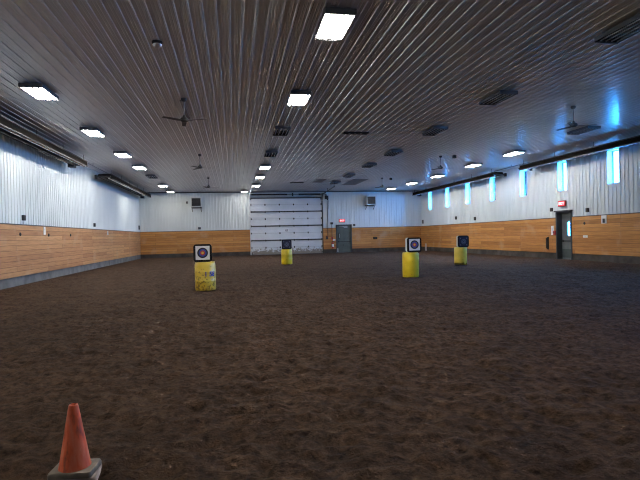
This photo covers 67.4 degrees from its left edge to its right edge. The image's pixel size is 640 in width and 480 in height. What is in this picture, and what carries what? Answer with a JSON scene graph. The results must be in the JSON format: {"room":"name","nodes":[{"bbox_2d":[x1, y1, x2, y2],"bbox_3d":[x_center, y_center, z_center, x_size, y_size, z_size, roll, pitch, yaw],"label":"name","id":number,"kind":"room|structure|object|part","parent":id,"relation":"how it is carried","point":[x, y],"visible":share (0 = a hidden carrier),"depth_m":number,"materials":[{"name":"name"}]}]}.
{"room":"sports facility","nodes":[
{"label":"sports facility","id":0,"kind":"room"},
{"bbox_2d":[0,134,140,289],"bbox_3d":[-11.362,-1.042,17.707,0.110,6.020,48.900,-1,0,-10],"label":"wall","id":1,"kind":"structure","parent":0,"point":[37,185],"depth_m":21.95,"materials":[{"name":"white metal"}]},
{"bbox_2d":[71,161,99,173],"bbox_3d":[-11.407,-3.991,17.687,0.060,0.080,48.900,-1,0,-10],"label":"trim","id":2,"kind":"structure","parent":1,"relation":"attached to","point":[71,161],"depth_m":27.65,"materials":[{"name":"white metal"}]},
{"bbox_2d":[139,190,420,258],"bbox_3d":[-2.964,-1.464,44.065,25.920,6.020,0.110,-1,0,-10],"label":"wall","id":3,"kind":"structure","parent":0,"point":[169,226],"depth_m":43.26,"materials":[{"name":"white metal"}]},
{"bbox_2d":[191,196,201,211],"bbox_3d":[-10.877,-3.187,42.218,0.900,1.409,0.795,-1,0,-10],"label":"heater","id":4,"kind":"object","parent":3,"relation":"attached to","point":[196,202],"visible":1,"depth_m":41.86,"materials":[{"name":"grey metal"}]},
{"bbox_2d":[147,191,395,192],"bbox_3d":[-3.030,-4.418,44.015,25.920,0.070,0.060,-1,0,-10],"label":"trim","id":5,"kind":"structure","parent":3,"relation":"attached to","point":[282,191],"depth_m":44.05,"materials":[{"name":"metal"}]},
{"bbox_2d":[249,186,334,254],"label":"door","id":6,"kind":"structure","parent":3,"relation":"in","point":[273,220],"depth_m":44.08,"materials":[{"name":"metal"}]},
{"bbox_3d":[-3.044,-1.283,44.107,6.750,5.560,0.140,-1,0,-10],"label":"frame","id":7,"kind":"part","parent":6,"relation":"part of","materials":[{"name":"white metal"}]},
{"bbox_2d":[336,224,351,252],"bbox_3d":[2.239,0.004,45.092,1.530,2.920,0.451,-1,0,-10],"label":"door","id":8,"kind":"structure","parent":3,"relation":"in","point":[343,232],"depth_m":45.01,"materials":[{"name":"metal"}]},
{"bbox_2d":[365,194,375,209],"bbox_3d":[4.725,-3.580,45.036,0.900,1.409,0.795,-1,0,-10],"label":"heater","id":9,"kind":"object","parent":3,"relation":"attached to","point":[369,200],"visible":1,"depth_m":44.69,"materials":[{"name":"grey metal"}]},
{"bbox_2d":[367,197,374,202],"bbox_3d":[4.787,-3.703,44.676,0.760,0.680,0.015,-1,0,-10],"label":"vent","id":10,"kind":"object","parent":9,"relation":"attached to","point":[369,199],"depth_m":44.66,"materials":[{"name":"metal"}]},
{"bbox_2d":[0,250,639,479],"bbox_3d":[1.454,1.625,20.035,27.920,0.543,50.900,-1,0,-10],"label":"floor","id":11,"kind":"structure","parent":0,"point":[344,365],"depth_m":5.76,"materials":[{"name":"brown soil"}]},
{"bbox_2d":[67,464,101,479],"bbox_3d":[-1.661,1.592,3.253,0.308,0.040,0.242,-1,1,-15],"label":"cone base","id":12,"kind":"object","parent":11,"relation":"on","point":[95,476],"visible":0.29,"depth_m":3.20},
{"bbox_2d":[47,403,101,479],"bbox_3d":[-1.667,1.341,3.251,0.282,0.458,0.216,-1,0,-4],"label":"traffic cone","id":13,"kind":"object","parent":12,"relation":"on","point":[75,462],"visible":1,"depth_m":3.19,"materials":[{"name":"orange plastic"}]},
{"bbox_2d":[195,261,215,290],"bbox_3d":[-3.574,1.118,14.942,0.648,0.880,0.648,-1,0,-10],"label":"drum","id":14,"kind":"object","parent":11,"relation":"on","point":[205,272],"visible":0.98,"depth_m":14.67,"materials":[{"name":"yellow plastic"}]},
{"bbox_2d":[193,244,211,261],"bbox_3d":[-3.633,0.404,14.864,0.556,0.550,0.267,-1,0,-11],"label":"target","id":15,"kind":"object","parent":14,"relation":"on","point":[201,252],"visible":1,"depth_m":14.73,"materials":[{"name":"paper"}]},
{"bbox_2d":[281,249,291,264],"bbox_3d":[-1.934,0.970,27.919,0.647,0.880,0.647,-1,0,-10],"label":"drum","id":16,"kind":"object","parent":11,"relation":"on","point":[286,254],"visible":0.98,"depth_m":27.65,"materials":[{"name":"yellow plastic"}]},
{"bbox_2d":[282,239,291,248],"bbox_3d":[-1.940,0.248,27.850,0.570,0.560,0.266,-1,0,-6],"label":"target","id":17,"kind":"object","parent":16,"relation":"on","point":[287,243],"visible":1,"depth_m":27.72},
{"bbox_2d":[402,252,418,276],"bbox_3d":[3.376,0.914,17.863,0.610,0.910,0.610,-1,1,40],"label":"drum","id":18,"kind":"object","parent":11,"relation":"on","point":[410,260],"visible":1,"depth_m":17.61,"materials":[{"name":"yellow plastic"}]},
{"bbox_2d":[405,237,421,251],"bbox_3d":[3.468,0.179,17.813,0.536,0.550,0.266,-1,0,-8],"label":"target","id":19,"kind":"object","parent":18,"relation":"on","point":[413,244],"visible":1,"depth_m":17.69,"materials":[{"name":"paper"}]},
{"bbox_2d":[454,247,466,264],"bbox_3d":[6.931,0.796,23.645,0.614,0.880,0.614,-1,0,-10],"label":"drum","id":20,"kind":"object","parent":11,"relation":"on","point":[460,253],"visible":1,"depth_m":23.40,"materials":[{"name":"yellow plastic"}]},
{"bbox_2d":[456,235,468,246],"bbox_3d":[7.014,0.068,23.593,0.540,0.570,0.266,-1,0,-6],"label":"target","id":21,"kind":"object","parent":20,"relation":"on","point":[461,241],"visible":0.99,"depth_m":23.46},
{"bbox_2d":[0,0,639,191],"bbox_3d":[1.312,-4.361,19.984,25.920,0.021,48.900,-1,0,-10],"label":"ceiling","id":22,"kind":"structure","parent":0,"point":[401,70],"depth_m":13.16,"materials":[{"name":"white metal"}]},
{"bbox_2d":[18,83,58,100],"bbox_3d":[-7.572,-4.008,12.943,0.580,0.140,1.200,-1,0,-10],"label":"ceiling light","id":23,"kind":"object","parent":22,"relation":"attached to","point":[39,91],"visible":1,"depth_m":12.86,"materials":[{"name":"white plastic"}]},
{"bbox_2d":[0,115,87,167],"bbox_3d":[-10.190,-3.751,14.783,0.930,0.570,17.550,-1,0,-10],"label":"heater","id":24,"kind":"object","parent":22,"relation":"hanging from","point":[8,128],"visible":1,"depth_m":17.93,"materials":[{"name":"black metal"}]},
{"bbox_2d":[79,127,104,136],"bbox_3d":[-8.461,-4.029,17.863,0.580,0.140,1.200,-1,0,-10],"label":"ceiling light","id":25,"kind":"object","parent":22,"relation":"attached to","point":[90,131],"visible":1,"depth_m":17.71,"materials":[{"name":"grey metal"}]},
{"bbox_2d":[94,173,150,198],"bbox_3d":[-13.752,-3.834,34.493,0.930,0.570,13.890,-1,0,-10],"label":"heater","id":26,"kind":"object","parent":22,"relation":"hanging from","point":[111,178],"visible":1,"depth_m":31.74,"materials":[{"name":"black metal"}]},
{"bbox_2d":[113,151,131,157],"bbox_3d":[-9.333,-4.049,22.685,0.580,0.140,1.200,-1,0,-10],"label":"ceiling light","id":27,"kind":"object","parent":22,"relation":"attached to","point":[121,154],"visible":1,"depth_m":22.45,"materials":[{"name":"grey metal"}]},
{"bbox_2d":[132,165,146,169],"bbox_3d":[-10.062,-4.066,26.720,0.580,0.140,1.200,-1,0,-10],"label":"ceiling light","id":28,"kind":"object","parent":22,"relation":"attached to","point":[137,167],"visible":1,"depth_m":26.64,"materials":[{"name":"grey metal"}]},
{"bbox_2d":[145,174,157,178],"bbox_3d":[-10.791,-4.083,30.755,0.580,0.140,1.200,-1,0,-10],"label":"ceiling light","id":29,"kind":"object","parent":22,"relation":"attached to","point":[150,176],"visible":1,"depth_m":30.89,"materials":[{"name":"metal"}]},
{"bbox_2d":[152,40,162,48],"bbox_3d":[-3.414,-4.091,10.056,0.220,0.130,0.220,-1,0,-10],"label":"ceiling sensor","id":30,"kind":"object","parent":22,"relation":"attached to","point":[157,44],"visible":1,"depth_m":9.99,"materials":[{"name":"plastic"}]},
{"bbox_2d":[162,97,203,126],"bbox_3d":[-3.845,-3.827,14.065,1.093,0.715,1.262,-1,0,13],"label":"ceiling fan","id":31,"kind":"object","parent":22,"relation":"hanging from","point":[184,119],"visible":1,"depth_m":14.03,"materials":[{"name":"grey metal"}]},
{"bbox_3d":[-4.258,-3.498,13.807,0.133,0.029,0.600,-1,1,43],"label":"blade","id":32,"kind":"part","parent":31,"relation":"part of","materials":[{"name":"black metal"}]},
{"bbox_3d":[-3.989,-3.571,14.101,0.240,0.210,0.240,-1,0,13],"label":"motor","id":33,"kind":"part","parent":31,"relation":"part of","materials":[{"name":"black metal"}]},
{"bbox_2d":[180,100,190,119],"bbox_3d":[-4.322,-4.150,15.359,0.160,0.050,2.200,-1,0,-10],"label":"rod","id":34,"kind":"object","parent":22,"relation":"attached to","point":[181,102],"visible":0.64,"depth_m":15.41,"materials":[{"name":"grey metal"}]},
{"bbox_2d":[192,154,202,169],"bbox_3d":[-5.738,-3.863,23.539,1.093,0.715,1.262,-1,0,-10],"label":"ceiling fan","id":35,"kind":"object","parent":22,"relation":"hanging from","point":[199,155],"visible":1,"depth_m":23.45,"materials":[{"name":"grey metal"}]},
{"bbox_2d":[255,175,264,178],"bbox_3d":[-4.046,-4.255,32.278,0.580,0.140,1.200,-1,0,-10],"label":"ceiling light","id":36,"kind":"object","parent":22,"relation":"attached to","point":[256,176],"visible":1,"depth_m":32.28,"materials":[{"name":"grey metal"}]},
{"bbox_2d":[259,165,270,169],"bbox_3d":[-3.198,-4.238,27.807,0.580,0.140,1.200,-1,0,-10],"label":"ceiling light","id":37,"kind":"object","parent":22,"relation":"attached to","point":[262,167],"visible":1,"depth_m":27.84,"materials":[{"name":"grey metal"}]},
{"bbox_2d":[264,151,277,156],"bbox_3d":[-2.407,-4.219,23.428,0.580,0.140,1.200,-1,0,-10],"label":"ceiling light","id":38,"kind":"object","parent":22,"relation":"attached to","point":[267,153],"visible":1,"depth_m":23.44,"materials":[{"name":"metal"}]},
{"bbox_2d":[273,126,290,135],"bbox_3d":[-1.489,-4.199,18.462,0.580,0.140,1.200,-1,0,-10],"label":"ceiling light","id":39,"kind":"object","parent":22,"relation":"attached to","point":[278,130],"visible":1,"depth_m":18.40,"materials":[{"name":"metal"}]},
{"bbox_2d":[286,90,310,105],"bbox_3d":[-0.637,-4.182,14.145,0.580,0.140,1.200,-1,0,-10],"label":"ceiling light","id":40,"kind":"object","parent":22,"relation":"attached to","point":[296,98],"visible":1,"depth_m":14.09,"materials":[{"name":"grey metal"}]},
{"bbox_2d":[312,179,326,182],"bbox_3d":[-0.066,-4.439,36.045,0.760,0.026,2.000,-1,0,-10],"label":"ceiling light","id":41,"kind":"object","parent":22,"relation":"attached to","point":[316,180],"visible":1,"depth_m":35.77,"materials":[{"name":"grey metal"}]},
{"bbox_2d":[314,7,356,40],"bbox_3d":[0.276,-4.162,9.259,0.580,0.140,1.200,-1,0,-10],"label":"ceiling light","id":42,"kind":"object","parent":22,"relation":"attached to","point":[334,23],"visible":1,"depth_m":9.18,"materials":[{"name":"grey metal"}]},
{"bbox_2d":[343,174,354,177],"bbox_3d":[1.981,-4.401,32.655,0.580,0.140,1.200,-1,0,-10],"label":"ceiling light","id":43,"kind":"object","parent":22,"relation":"attached to","point":[345,175],"visible":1,"depth_m":32.73,"materials":[{"name":"metal"}]},
{"bbox_2d":[342,179,367,184],"bbox_3d":[2.658,-4.516,37.553,1.200,0.026,3.900,-1,0,-10],"label":"ceiling hatch","id":44,"kind":"object","parent":22,"relation":"attached to","point":[353,181],"visible":1,"depth_m":37.04,"materials":[{"name":"grey metal"}]},
{"bbox_2d":[342,132,368,134],"bbox_3d":[1.440,-4.330,19.448,1.040,0.040,0.300,-1,0,-10],"label":"ceiling vent","id":45,"kind":"object","parent":22,"relation":"in","point":[353,133],"visible":1,"depth_m":19.48,"materials":[{"name":"metal"}]},
{"bbox_2d":[362,163,376,167],"bbox_3d":[2.876,-4.383,28.041,0.580,0.140,1.200,-1,0,-10],"label":"ceiling light","id":46,"kind":"object","parent":22,"relation":"attached to","point":[367,165],"visible":1,"depth_m":27.96,"materials":[{"name":"metal"}]},
{"bbox_2d":[384,150,402,155],"bbox_3d":[3.664,-4.368,24.017,0.580,0.140,1.200,-1,0,-10],"label":"ceiling light","id":47,"kind":"object","parent":22,"relation":"attached to","point":[391,152],"visible":1,"depth_m":23.91,"materials":[{"name":"metal"}]},
{"bbox_2d":[422,126,447,135],"bbox_3d":[4.573,-4.348,19.100,0.580,0.140,1.200,-1,0,-10],"label":"ceiling light","id":48,"kind":"object","parent":22,"relation":"attached to","point":[435,130],"visible":1,"depth_m":19.01,"materials":[{"name":"metal"}]},
{"bbox_2d":[431,156,442,169],"bbox_3d":[6.630,-4.174,25.757,1.093,0.715,1.262,-1,0,-5],"label":"ceiling fan","id":49,"kind":"object","parent":22,"relation":"hanging from","point":[440,157],"visible":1,"depth_m":25.72,"materials":[{"name":"grey metal"}]},
{"bbox_2d":[430,174,444,177],"bbox_3d":[8.361,-4.564,34.112,0.580,0.140,1.200,-1,0,-10],"label":"ceiling light","id":50,"kind":"object","parent":22,"relation":"attached to","point":[436,175],"visible":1,"depth_m":33.93,"materials":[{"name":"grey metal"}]},
{"bbox_2d":[412,169,506,195],"bbox_3d":[10.431,-4.439,38.455,0.930,0.570,14.690,-1,0,-10],"label":"heater","id":51,"kind":"object","parent":22,"relation":"hanging from","point":[493,174],"visible":1,"depth_m":35.55,"materials":[{"name":"black metal"}]},
{"bbox_2d":[464,163,482,167],"bbox_3d":[9.277,-4.543,29.044,0.580,0.140,1.200,-1,0,-10],"label":"ceiling light","id":52,"kind":"object","parent":22,"relation":"attached to","point":[471,165],"visible":1,"depth_m":28.90,"materials":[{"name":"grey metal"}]},
{"bbox_2d":[479,90,517,105],"bbox_3d":[5.410,-4.329,14.577,0.580,0.140,1.200,-1,0,-10],"label":"ceiling vent","id":53,"kind":"object","parent":22,"relation":"attached to","point":[499,96],"visible":1,"depth_m":14.49,"materials":[{"name":"metal"}]},
{"bbox_2d":[494,162,529,171],"bbox_3d":[11.921,-4.620,29.928,0.050,0.175,3.900,-1,0,-10],"label":"gas pipe","id":54,"kind":"object","parent":22,"relation":"attached to","point":[527,162],"visible":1,"depth_m":29.86,"materials":[{"name":"grey metal"}]},
{"bbox_2d":[502,150,525,155],"bbox_3d":[10.073,-4.527,24.920,0.580,0.140,1.200,-1,0,-10],"label":"ceiling light","id":55,"kind":"object","parent":22,"relation":"attached to","point":[515,152],"visible":1,"depth_m":24.75,"materials":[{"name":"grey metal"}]},
{"bbox_2d":[557,106,596,130],"bbox_3d":[8.635,-4.139,16.021,1.093,0.715,1.262,-1,0,10],"label":"ceiling fan","id":56,"kind":"object","parent":22,"relation":"hanging from","point":[573,124],"visible":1,"depth_m":16.00,"materials":[{"name":"grey metal"}]},
{"bbox_2d":[518,135,639,170],"bbox_3d":[13.776,-4.361,19.945,0.930,0.570,17.690,-1,0,-10],"label":"heater","id":57,"kind":"object","parent":22,"relation":"hanging from","point":[634,140],"visible":1,"depth_m":23.20,"materials":[{"name":"black metal"}]},
{"bbox_2d":[567,126,600,134],"bbox_3d":[10.779,-4.499,19.611,0.580,0.140,1.200,-1,0,-10],"label":"ceiling light","id":58,"kind":"object","parent":22,"relation":"attached to","point":[585,129],"visible":1,"depth_m":19.49,"materials":[{"name":"metal"}]},
{"bbox_2d":[594,13,639,43],"bbox_3d":[6.282,-4.309,9.755,0.580,0.140,1.200,-1,0,-10],"label":"ceiling vent","id":59,"kind":"object","parent":22,"relation":"attached to","point":[629,27],"visible":1,"depth_m":9.90,"materials":[{"name":"metal"}]},
{"bbox_2d":[420,135,639,263],"bbox_3d":[14.128,-1.684,22.311,0.110,6.020,48.900,-1,0,-10],"label":"wall","id":60,"kind":"structure","parent":0,"point":[512,224],"depth_m":27.78,"materials":[{"name":"white metal"}]},
{"bbox_2d":[429,192,431,209],"bbox_3d":[10.309,-3.604,44.109,0.342,1.650,0.760,-1,0,-10],"label":"window","id":61,"kind":"structure","parent":60,"relation":"in","point":[430,193],"depth_m":44.45,"materials":[{"name":"clear glass"}]},
{"bbox_2d":[445,188,449,207],"bbox_3d":[10.948,-3.589,40.574,0.342,1.650,0.760,-1,0,-10],"label":"window","id":62,"kind":"structure","parent":60,"relation":"in","point":[447,195],"depth_m":40.90,"materials":[{"name":"clear glass"}]},
{"bbox_2d":[465,183,470,204],"bbox_3d":[11.587,-3.574,37.040,0.342,1.650,0.760,-1,0,-10],"label":"window","id":63,"kind":"structure","parent":60,"relation":"in","point":[467,186],"depth_m":37.37,"materials":[{"name":"clear glass"}]},
{"bbox_2d":[490,177,495,200],"bbox_3d":[12.226,-3.559,33.505,0.342,1.650,0.760,-1,0,-10],"label":"window","id":64,"kind":"structure","parent":60,"relation":"in","point":[492,180],"depth_m":33.83,"materials":[{"name":"clear glass"}]},
{"bbox_2d":[519,169,526,196],"bbox_3d":[12.864,-3.545,29.970,0.342,1.650,0.760,-1,0,-10],"label":"window","id":65,"kind":"structure","parent":60,"relation":"in","point":[523,173],"depth_m":30.30,"materials":[{"name":"clear glass"}]},
{"bbox_3d":[13.008,-3.548,29.996,0.006,1.490,0.600,-1,0,-10],"label":"pane","id":66,"kind":"part","parent":65,"relation":"part of","materials":[{"name":"clear glass"}]},
{"bbox_2d":[420,135,637,190],"bbox_3d":[14.034,-4.632,22.282,0.060,0.080,48.900,-1,0,-10],"label":"trim","id":67,"kind":"structure","parent":60,"relation":"attached to","point":[637,135],"depth_m":31.08,"materials":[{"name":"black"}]},
{"bbox_2d":[546,237,548,248],"bbox_3d":[13.097,0.186,27.651,0.140,0.720,0.140,-1,0,-10],"label":"grab bar","id":68,"kind":"object","parent":60,"relation":"attached to","point":[547,238],"visible":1,"depth_m":27.61,"materials":[{"name":"black metal"}]},
{"bbox_2d":[557,160,566,191],"bbox_3d":[13.503,-3.530,26.436,0.342,1.650,0.760,-1,0,-10],"label":"window","id":69,"kind":"structure","parent":60,"relation":"in","point":[561,166],"depth_m":26.76,"materials":[{"name":"clear glass"}]},
{"bbox_3d":[13.647,-3.533,26.462,0.050,1.582,0.692,-1,0,-10],"label":"frame","id":70,"kind":"part","parent":69,"relation":"part of","materials":[{"name":"grey metal"}]},
{"bbox_3d":[13.647,-3.533,26.462,0.006,1.490,0.600,-1,0,-10],"label":"pane","id":71,"kind":"part","parent":69,"relation":"part of","materials":[{"name":"clear glass"}]},
{"bbox_2d":[558,200,565,206],"bbox_3d":[13.302,-1.998,26.327,0.133,0.320,0.580,-1,0,-10],"label":"exit sign","id":72,"kind":"object","parent":60,"relation":"attached to","point":[560,203],"visible":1,"depth_m":26.29,"materials":[{"name":"red paint"}]},
{"bbox_2d":[554,210,572,259],"bbox_3d":[13.562,-0.139,26.362,0.560,2.990,1.340,-1,0,-10],"label":"door","id":73,"kind":"structure","parent":60,"relation":"in","point":[563,240],"depth_m":26.75,"materials":[{"name":"metal"}]},
{"bbox_3d":[13.716,0.737,26.393,0.010,0.470,1.060,-1,0,-10],"label":"kick plate","id":74,"kind":"part","parent":73,"relation":"part of","materials":[{"name":"grey metal"}]},
{"bbox_2d":[601,215,606,223],"bbox_3d":[13.879,-1.007,23.438,0.040,0.400,0.320,-1,0,-10],"label":"plate","id":75,"kind":"object","parent":60,"relation":"attached to","point":[603,217],"visible":1,"depth_m":23.44,"materials":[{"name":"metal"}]},
{"bbox_2d":[607,148,618,183],"bbox_3d":[14.142,-3.515,22.901,0.342,1.650,0.760,-1,0,-10],"label":"window","id":76,"kind":"structure","parent":60,"relation":"in","point":[610,154],"depth_m":23.23,"materials":[{"name":"clear glass"}]},
{"bbox_3d":[14.286,-3.518,22.927,0.050,1.582,0.692,-1,0,-10],"label":"frame","id":77,"kind":"part","parent":76,"relation":"part of","materials":[{"name":"grey metal"}]}
]}

